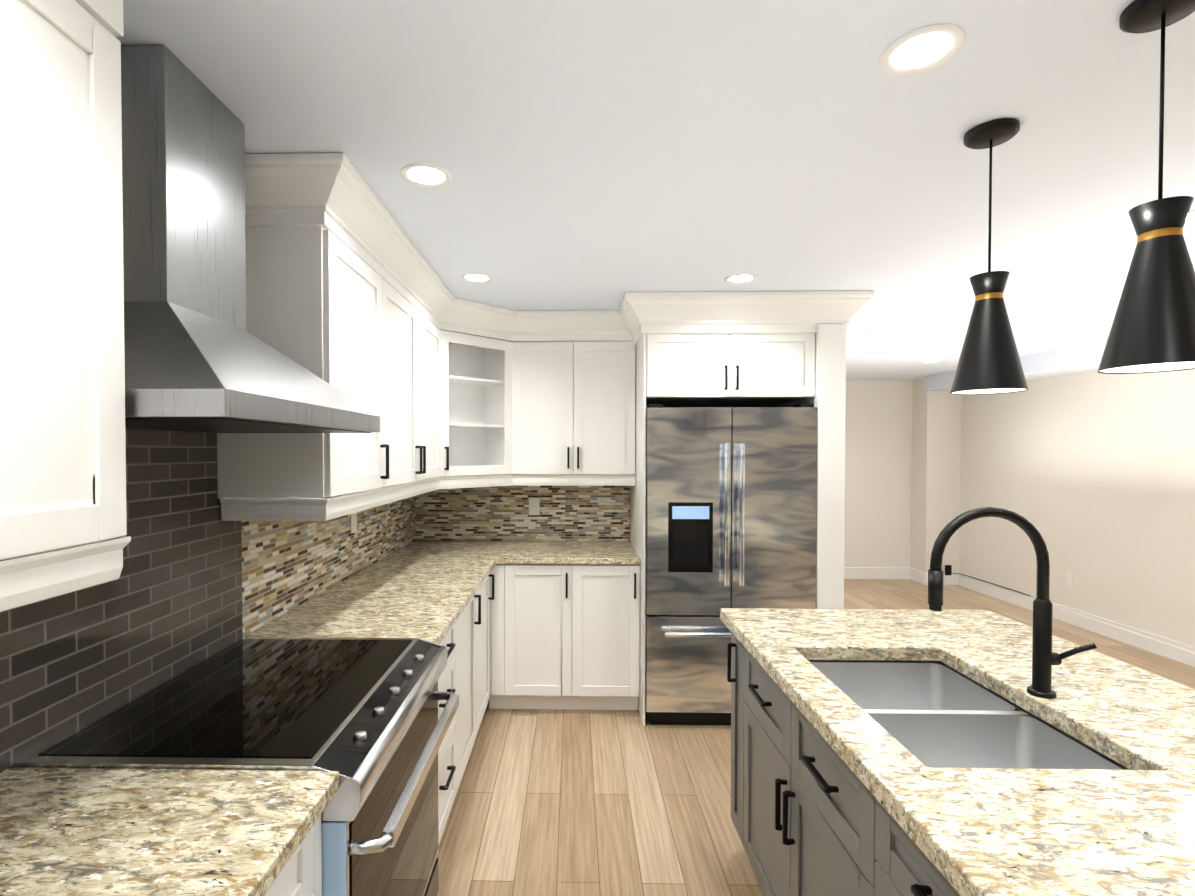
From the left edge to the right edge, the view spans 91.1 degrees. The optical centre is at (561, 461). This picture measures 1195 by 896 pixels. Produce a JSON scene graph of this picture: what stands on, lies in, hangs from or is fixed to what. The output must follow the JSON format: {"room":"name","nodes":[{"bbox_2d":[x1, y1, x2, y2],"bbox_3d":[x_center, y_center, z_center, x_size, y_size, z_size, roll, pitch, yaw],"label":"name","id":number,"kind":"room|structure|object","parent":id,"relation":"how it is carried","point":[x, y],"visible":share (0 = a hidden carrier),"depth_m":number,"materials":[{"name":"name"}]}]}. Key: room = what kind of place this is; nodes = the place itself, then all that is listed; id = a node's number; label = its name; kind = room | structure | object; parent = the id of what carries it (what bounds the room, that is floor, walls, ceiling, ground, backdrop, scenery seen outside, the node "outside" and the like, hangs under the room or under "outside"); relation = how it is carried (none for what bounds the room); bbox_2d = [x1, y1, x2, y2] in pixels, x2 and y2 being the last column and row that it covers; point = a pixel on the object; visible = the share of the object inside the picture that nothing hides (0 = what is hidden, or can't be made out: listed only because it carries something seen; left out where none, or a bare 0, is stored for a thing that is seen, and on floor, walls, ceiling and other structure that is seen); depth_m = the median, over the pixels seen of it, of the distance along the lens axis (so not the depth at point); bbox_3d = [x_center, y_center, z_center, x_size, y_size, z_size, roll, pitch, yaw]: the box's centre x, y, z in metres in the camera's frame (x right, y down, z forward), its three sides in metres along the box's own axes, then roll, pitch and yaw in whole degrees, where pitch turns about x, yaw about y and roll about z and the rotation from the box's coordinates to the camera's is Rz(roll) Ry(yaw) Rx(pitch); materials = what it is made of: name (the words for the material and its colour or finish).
{"room":"kitchen","nodes":[
{"label":"kitchen","id":0,"kind":"room"},
{"bbox_2d":[455,407,732,540],"bbox_3d":[0.198,0.270,4.032,2.405,2.360,0.120,0,1,1],"label":"wall","id":1,"kind":"structure","parent":0,"point":[646,407],"depth_m":3.95,"materials":[{"name":"white paint"}]},
{"bbox_2d":[444,336,507,467],"bbox_3d":[-0.495,-0.323,3.435,0.294,0.706,0.294,0,1,1],"label":"upper cabinet","id":2,"kind":"object","parent":1,"relation":"attached to","point":[475,367],"depth_m":3.65,"materials":[{"name":"white wood"}]},
{"bbox_2d":[529,498,539,514],"bbox_3d":[-0.186,0.308,3.969,0.072,0.116,0.006,0,1,1],"label":"electrical outlet","id":3,"kind":"object","parent":1,"relation":"attached to","point":[534,506],"visible":1,"depth_m":3.97,"materials":[{"name":"white plastic"}]},
{"bbox_2d":[508,312,615,475],"bbox_3d":[0.076,-0.411,3.777,0.760,0.985,0.367,0,1,1],"label":"upper cabinet","id":4,"kind":"object","parent":1,"relation":"attached to","point":[562,365],"depth_m":3.60,"materials":[{"name":"white wood"}]},
{"bbox_2d":[612,291,873,725],"bbox_3d":[0.997,0.279,3.585,1.300,2.358,0.980,0,1,1],"label":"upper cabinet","id":5,"kind":"object","parent":1,"relation":"attached to","point":[734,348],"depth_m":3.19,"materials":[{"name":"white wood"}]},
{"bbox_2d":[116,0,1194,379],"bbox_3d":[1.691,-0.918,2.149,5.710,0.080,9.900,0,1,1],"label":"ceiling","id":6,"kind":"structure","parent":0,"point":[596,154],"depth_m":1.58,"materials":[{"name":"white paint"}]},
{"bbox_2d":[400,163,451,187],"bbox_3d":[-0.413,-0.869,1.786,0.156,0.005,0.156,0,1,1],"label":"recessed light","id":7,"kind":"object","parent":6,"relation":"in","point":[425,175],"visible":1,"depth_m":1.78,"materials":[{"name":"white"}]},
{"bbox_2d":[461,273,492,282],"bbox_3d":[-0.410,-0.886,2.836,0.156,0.005,0.156,0,1,1],"label":"recessed light","id":8,"kind":"object","parent":6,"relation":"in","point":[477,277],"visible":0.98,"depth_m":2.83,"materials":[{"name":"white plastic"}]},
{"bbox_2d":[724,273,756,283],"bbox_3d":[0.871,-0.887,2.848,0.156,0.005,0.156,0,1,1],"label":"recessed light","id":9,"kind":"object","parent":6,"relation":"in","point":[740,278],"visible":0.98,"depth_m":2.85,"materials":[{"name":"white"}]},
{"bbox_2d":[879,24,965,75],"bbox_3d":[0.755,-0.860,1.230,0.156,0.005,0.156,0,1,1],"label":"recessed light","id":10,"kind":"object","parent":6,"relation":"in","point":[922,50],"visible":1,"depth_m":1.23,"materials":[{"name":"white plastic"}]},
{"bbox_2d":[922,360,940,362],"bbox_3d":[3.458,-0.931,5.482,0.156,0.005,0.156,0,1,1],"label":"recessed light","id":11,"kind":"object","parent":6,"relation":"in","point":[932,361],"visible":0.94,"depth_m":5.48,"materials":[{"name":"white"}]},
{"bbox_2d":[950,118,1027,394],"bbox_3d":[1.127,-0.525,1.543,0.168,0.683,0.168,0,1,1],"label":"pendant light","id":12,"kind":"object","parent":6,"relation":"hanging from","point":[989,362],"visible":0.98,"depth_m":1.51,"materials":[{"name":"black metal"}]},
{"bbox_2d":[924,338,1107,390],"bbox_3d":[4.212,-0.795,1.946,0.420,0.160,9.360,0,1,1],"label":"beam","id":13,"kind":"structure","parent":6,"relation":"attached to","point":[1081,357],"depth_m":4.88,"materials":[{"name":"white paint"}]},
{"bbox_2d":[1097,0,1194,373],"bbox_3d":[1.128,-0.517,1.103,0.168,0.683,0.168,0,1,1],"label":"pendant light","id":14,"kind":"object","parent":6,"relation":"hanging from","point":[1152,330],"visible":1,"depth_m":1.08,"materials":[{"name":"black metal"}]},
{"bbox_2d":[1184,210,1194,224],"bbox_3d":[2.245,-0.874,2.108,0.156,0.005,0.156,0,1,1],"label":"recessed light","id":15,"kind":"object","parent":6,"relation":"in","point":[1190,217],"visible":0.12,"depth_m":2.11,"materials":[{"name":"white"}]},
{"bbox_2d":[437,579,1194,895],"bbox_3d":[1.691,1.511,2.190,5.710,0.060,9.900,0,1,1],"label":"floor","id":16,"kind":"structure","parent":0,"point":[557,802],"depth_m":2.55,"materials":[{"name":"brown wood"}]},
{"bbox_2d":[264,796,343,895],"bbox_3d":[-0.745,1.067,0.887,0.650,0.872,0.504,0,1,1],"label":"base cabinet","id":17,"kind":"object","parent":16,"relation":"on","point":[315,867],"depth_m":1.10,"materials":[{"name":"white wood"}]},
{"bbox_2d":[444,652,459,816],"bbox_3d":[-0.739,1.046,2.148,0.607,0.872,0.498,0,1,1],"label":"base cabinet","id":18,"kind":"object","parent":16,"relation":"on","point":[451,659],"depth_m":2.32,"materials":[{"name":"white wood"}]},
{"bbox_2d":[460,652,479,781],"bbox_3d":[-0.728,1.038,2.630,0.607,0.872,0.467,0,1,1],"label":"base cabinet","id":19,"kind":"object","parent":16,"relation":"on","point":[469,661],"depth_m":2.72,"materials":[{"name":"white wood"}]},
{"bbox_2d":[480,652,491,723],"bbox_3d":[-0.718,1.030,3.115,0.607,0.872,0.504,0,1,1],"label":"base cabinet","id":20,"kind":"object","parent":16,"relation":"on","point":[485,657],"depth_m":3.23,"materials":[{"name":"white wood"}]},
{"bbox_2d":[492,652,639,709],"bbox_3d":[0.015,1.021,3.653,0.877,0.872,0.670,0,1,1],"label":"base cabinet","id":21,"kind":"object","parent":16,"relation":"on","point":[520,680],"depth_m":3.36,"materials":[{"name":"white wood"}]},
{"bbox_2d":[0,540,640,895],"bbox_3d":[-0.324,0.595,1.537,1.467,0.045,4.899,0,1,1],"label":"countertop","id":22,"kind":"structure","parent":21,"relation":"on","point":[203,781],"depth_m":1.30,"materials":[{"name":"beige stone"}]},
{"bbox_2d":[17,637,458,895],"bbox_3d":[-0.686,1.033,1.513,0.717,0.920,0.766,0,1,1],"label":"range","id":23,"kind":"object","parent":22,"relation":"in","point":[363,712],"depth_m":1.35,"materials":[{"name":"silver metal"}]},
{"bbox_2d":[645,404,816,725],"bbox_3d":[0.930,0.571,3.522,0.914,1.775,0.818,0,1,1],"label":"fridge","id":24,"kind":"object","parent":16,"relation":"on","point":[731,507],"visible":0.71,"depth_m":3.18,"materials":[{"name":"metal"}]},
{"bbox_2d":[720,619,1119,895],"bbox_3d":[0.958,1.070,0.917,0.741,0.865,2.644,0,1,1],"label":"kitchen island","id":25,"kind":"object","parent":16,"relation":"on","point":[934,749],"depth_m":1.51,"materials":[{"name":"grey"}]},
{"bbox_2d":[720,608,1194,895],"bbox_3d":[1.096,0.622,0.910,1.024,0.059,2.706,0,1,1],"label":"island countertop","id":26,"kind":"structure","parent":25,"relation":"on","point":[1126,827],"depth_m":1.14,"materials":[{"name":"beige stone"}]},
{"bbox_2d":[808,660,1127,769],"bbox_3d":[0.940,0.732,1.475,0.490,0.202,0.735,0,1,1],"label":"sink","id":27,"kind":"object","parent":26,"relation":"in","point":[944,715],"depth_m":1.46,"materials":[{"name":"silver metal"}]},
{"bbox_2d":[924,507,1099,698],"bbox_3d":[1.112,0.348,1.457,0.384,0.469,0.070,0,1,1],"label":"faucet","id":28,"kind":"object","parent":26,"relation":"on","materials":[{"name":"black metal"}]},
{"bbox_2d":[844,380,911,567],"bbox_3d":[1.797,0.219,7.058,5.470,2.360,0.120,0,1,1],"label":"wall","id":29,"kind":"structure","parent":0,"point":[878,450],"depth_m":6.95,"materials":[{"name":"white paint"}]},
{"bbox_2d":[844,567,915,580],"bbox_3d":[2.922,1.333,6.982,2.464,0.135,0.020,0,1,1],"label":"baseboard","id":30,"kind":"structure","parent":29,"relation":"attached to","point":[849,572],"depth_m":6.96,"materials":[{"name":"white"}]},
{"bbox_2d":[911,378,961,572],"bbox_3d":[4.337,0.224,6.793,0.380,2.360,0.300,0,1,1],"label":"wall","id":31,"kind":"structure","parent":0,"point":[936,466],"depth_m":6.65,"materials":[{"name":"white paint"}]},
{"bbox_2d":[920,571,959,584],"bbox_3d":[4.300,1.339,6.655,0.346,0.135,0.023,0,1,1],"label":"baseboard","id":32,"kind":"structure","parent":31,"relation":"attached to","point":[954,579],"depth_m":6.65,"materials":[{"name":"white"}]},
{"bbox_2d":[945,565,951,574],"bbox_3d":[4.383,1.237,6.638,0.072,0.116,0.006,0,1,1],"label":"electrical outlet","id":33,"kind":"object","parent":31,"relation":"attached to","point":[948,569],"visible":1,"depth_m":6.64,"materials":[{"name":"black plastic"}]},
{"bbox_2d":[960,369,1194,646],"bbox_3d":[4.485,0.302,2.109,0.120,2.360,9.900,0,1,1],"label":"wall","id":34,"kind":"structure","parent":0,"point":[1089,476],"depth_m":4.94,"materials":[{"name":"white paint"}]},
{"bbox_2d":[1066,572,1072,585],"bbox_3d":[4.487,1.041,5.172,0.006,0.116,0.072,0,1,1],"label":"electrical outlet","id":35,"kind":"object","parent":34,"relation":"attached to","point":[1069,578],"visible":1,"depth_m":5.17,"materials":[{"name":"white plastic"}]},
{"bbox_2d":[960,573,1194,666],"bbox_3d":[4.412,1.417,1.981,0.020,0.135,9.364,0,1,1],"label":"baseboard","id":36,"kind":"structure","parent":34,"relation":"attached to","point":[1170,649],"depth_m":4.86,"materials":[{"name":"white"}]},
{"bbox_2d":[953,573,1030,595],"bbox_3d":[4.447,1.276,6.117,0.094,0.008,1.039,0,1,1],"label":"cable","id":37,"kind":"object","parent":36,"relation":"on","point":[992,583],"visible":0.95,"depth_m":6.10,"materials":[{"name":"black"}]},
{"bbox_3d":[-1.104,0.300,2.230,0.120,2.360,9.900,0,1,1],"label":"wall","id":38,"kind":"structure","parent":0,"visible":0},
{"bbox_2d":[0,0,130,575],"bbox_3d":[-0.905,-0.357,0.514,0.350,0.982,0.920,0,1,1],"label":"upper cabinet","id":39,"kind":"object","parent":38,"relation":"attached to","point":[63,432],"depth_m":0.85,"materials":[{"name":"white wood"}]},
{"bbox_2d":[121,45,379,432],"bbox_3d":[-0.802,-0.470,1.365,0.500,0.785,0.780,0,1,1],"label":"range hood","id":40,"kind":"object","parent":38,"relation":"attached to","point":[199,357],"visible":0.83,"depth_m":1.22,"materials":[{"name":"silver metal"}]},
{"bbox_2d":[217,164,387,503],"bbox_3d":[-0.871,-0.382,2.024,0.348,0.985,0.496,0,1,1],"label":"upper cabinet","id":41,"kind":"object","parent":38,"relation":"attached to","point":[350,294],"depth_m":1.78,"materials":[{"name":"white wood"}]},
{"bbox_2d":[351,512,356,533],"bbox_3d":[-1.017,0.293,2.869,0.006,0.116,0.072,0,1,1],"label":"electrical outlet","id":42,"kind":"object","parent":38,"relation":"attached to","point":[353,522],"visible":0.88,"depth_m":2.86,"materials":[{"name":"white plastic"}]},
{"bbox_2d":[388,236,443,491],"bbox_3d":[-0.855,-0.394,2.765,0.348,0.985,0.989,0,1,1],"label":"upper cabinet","id":43,"kind":"object","parent":38,"relation":"attached to","point":[415,308],"depth_m":2.70,"materials":[{"name":"white wood"}]}
]}

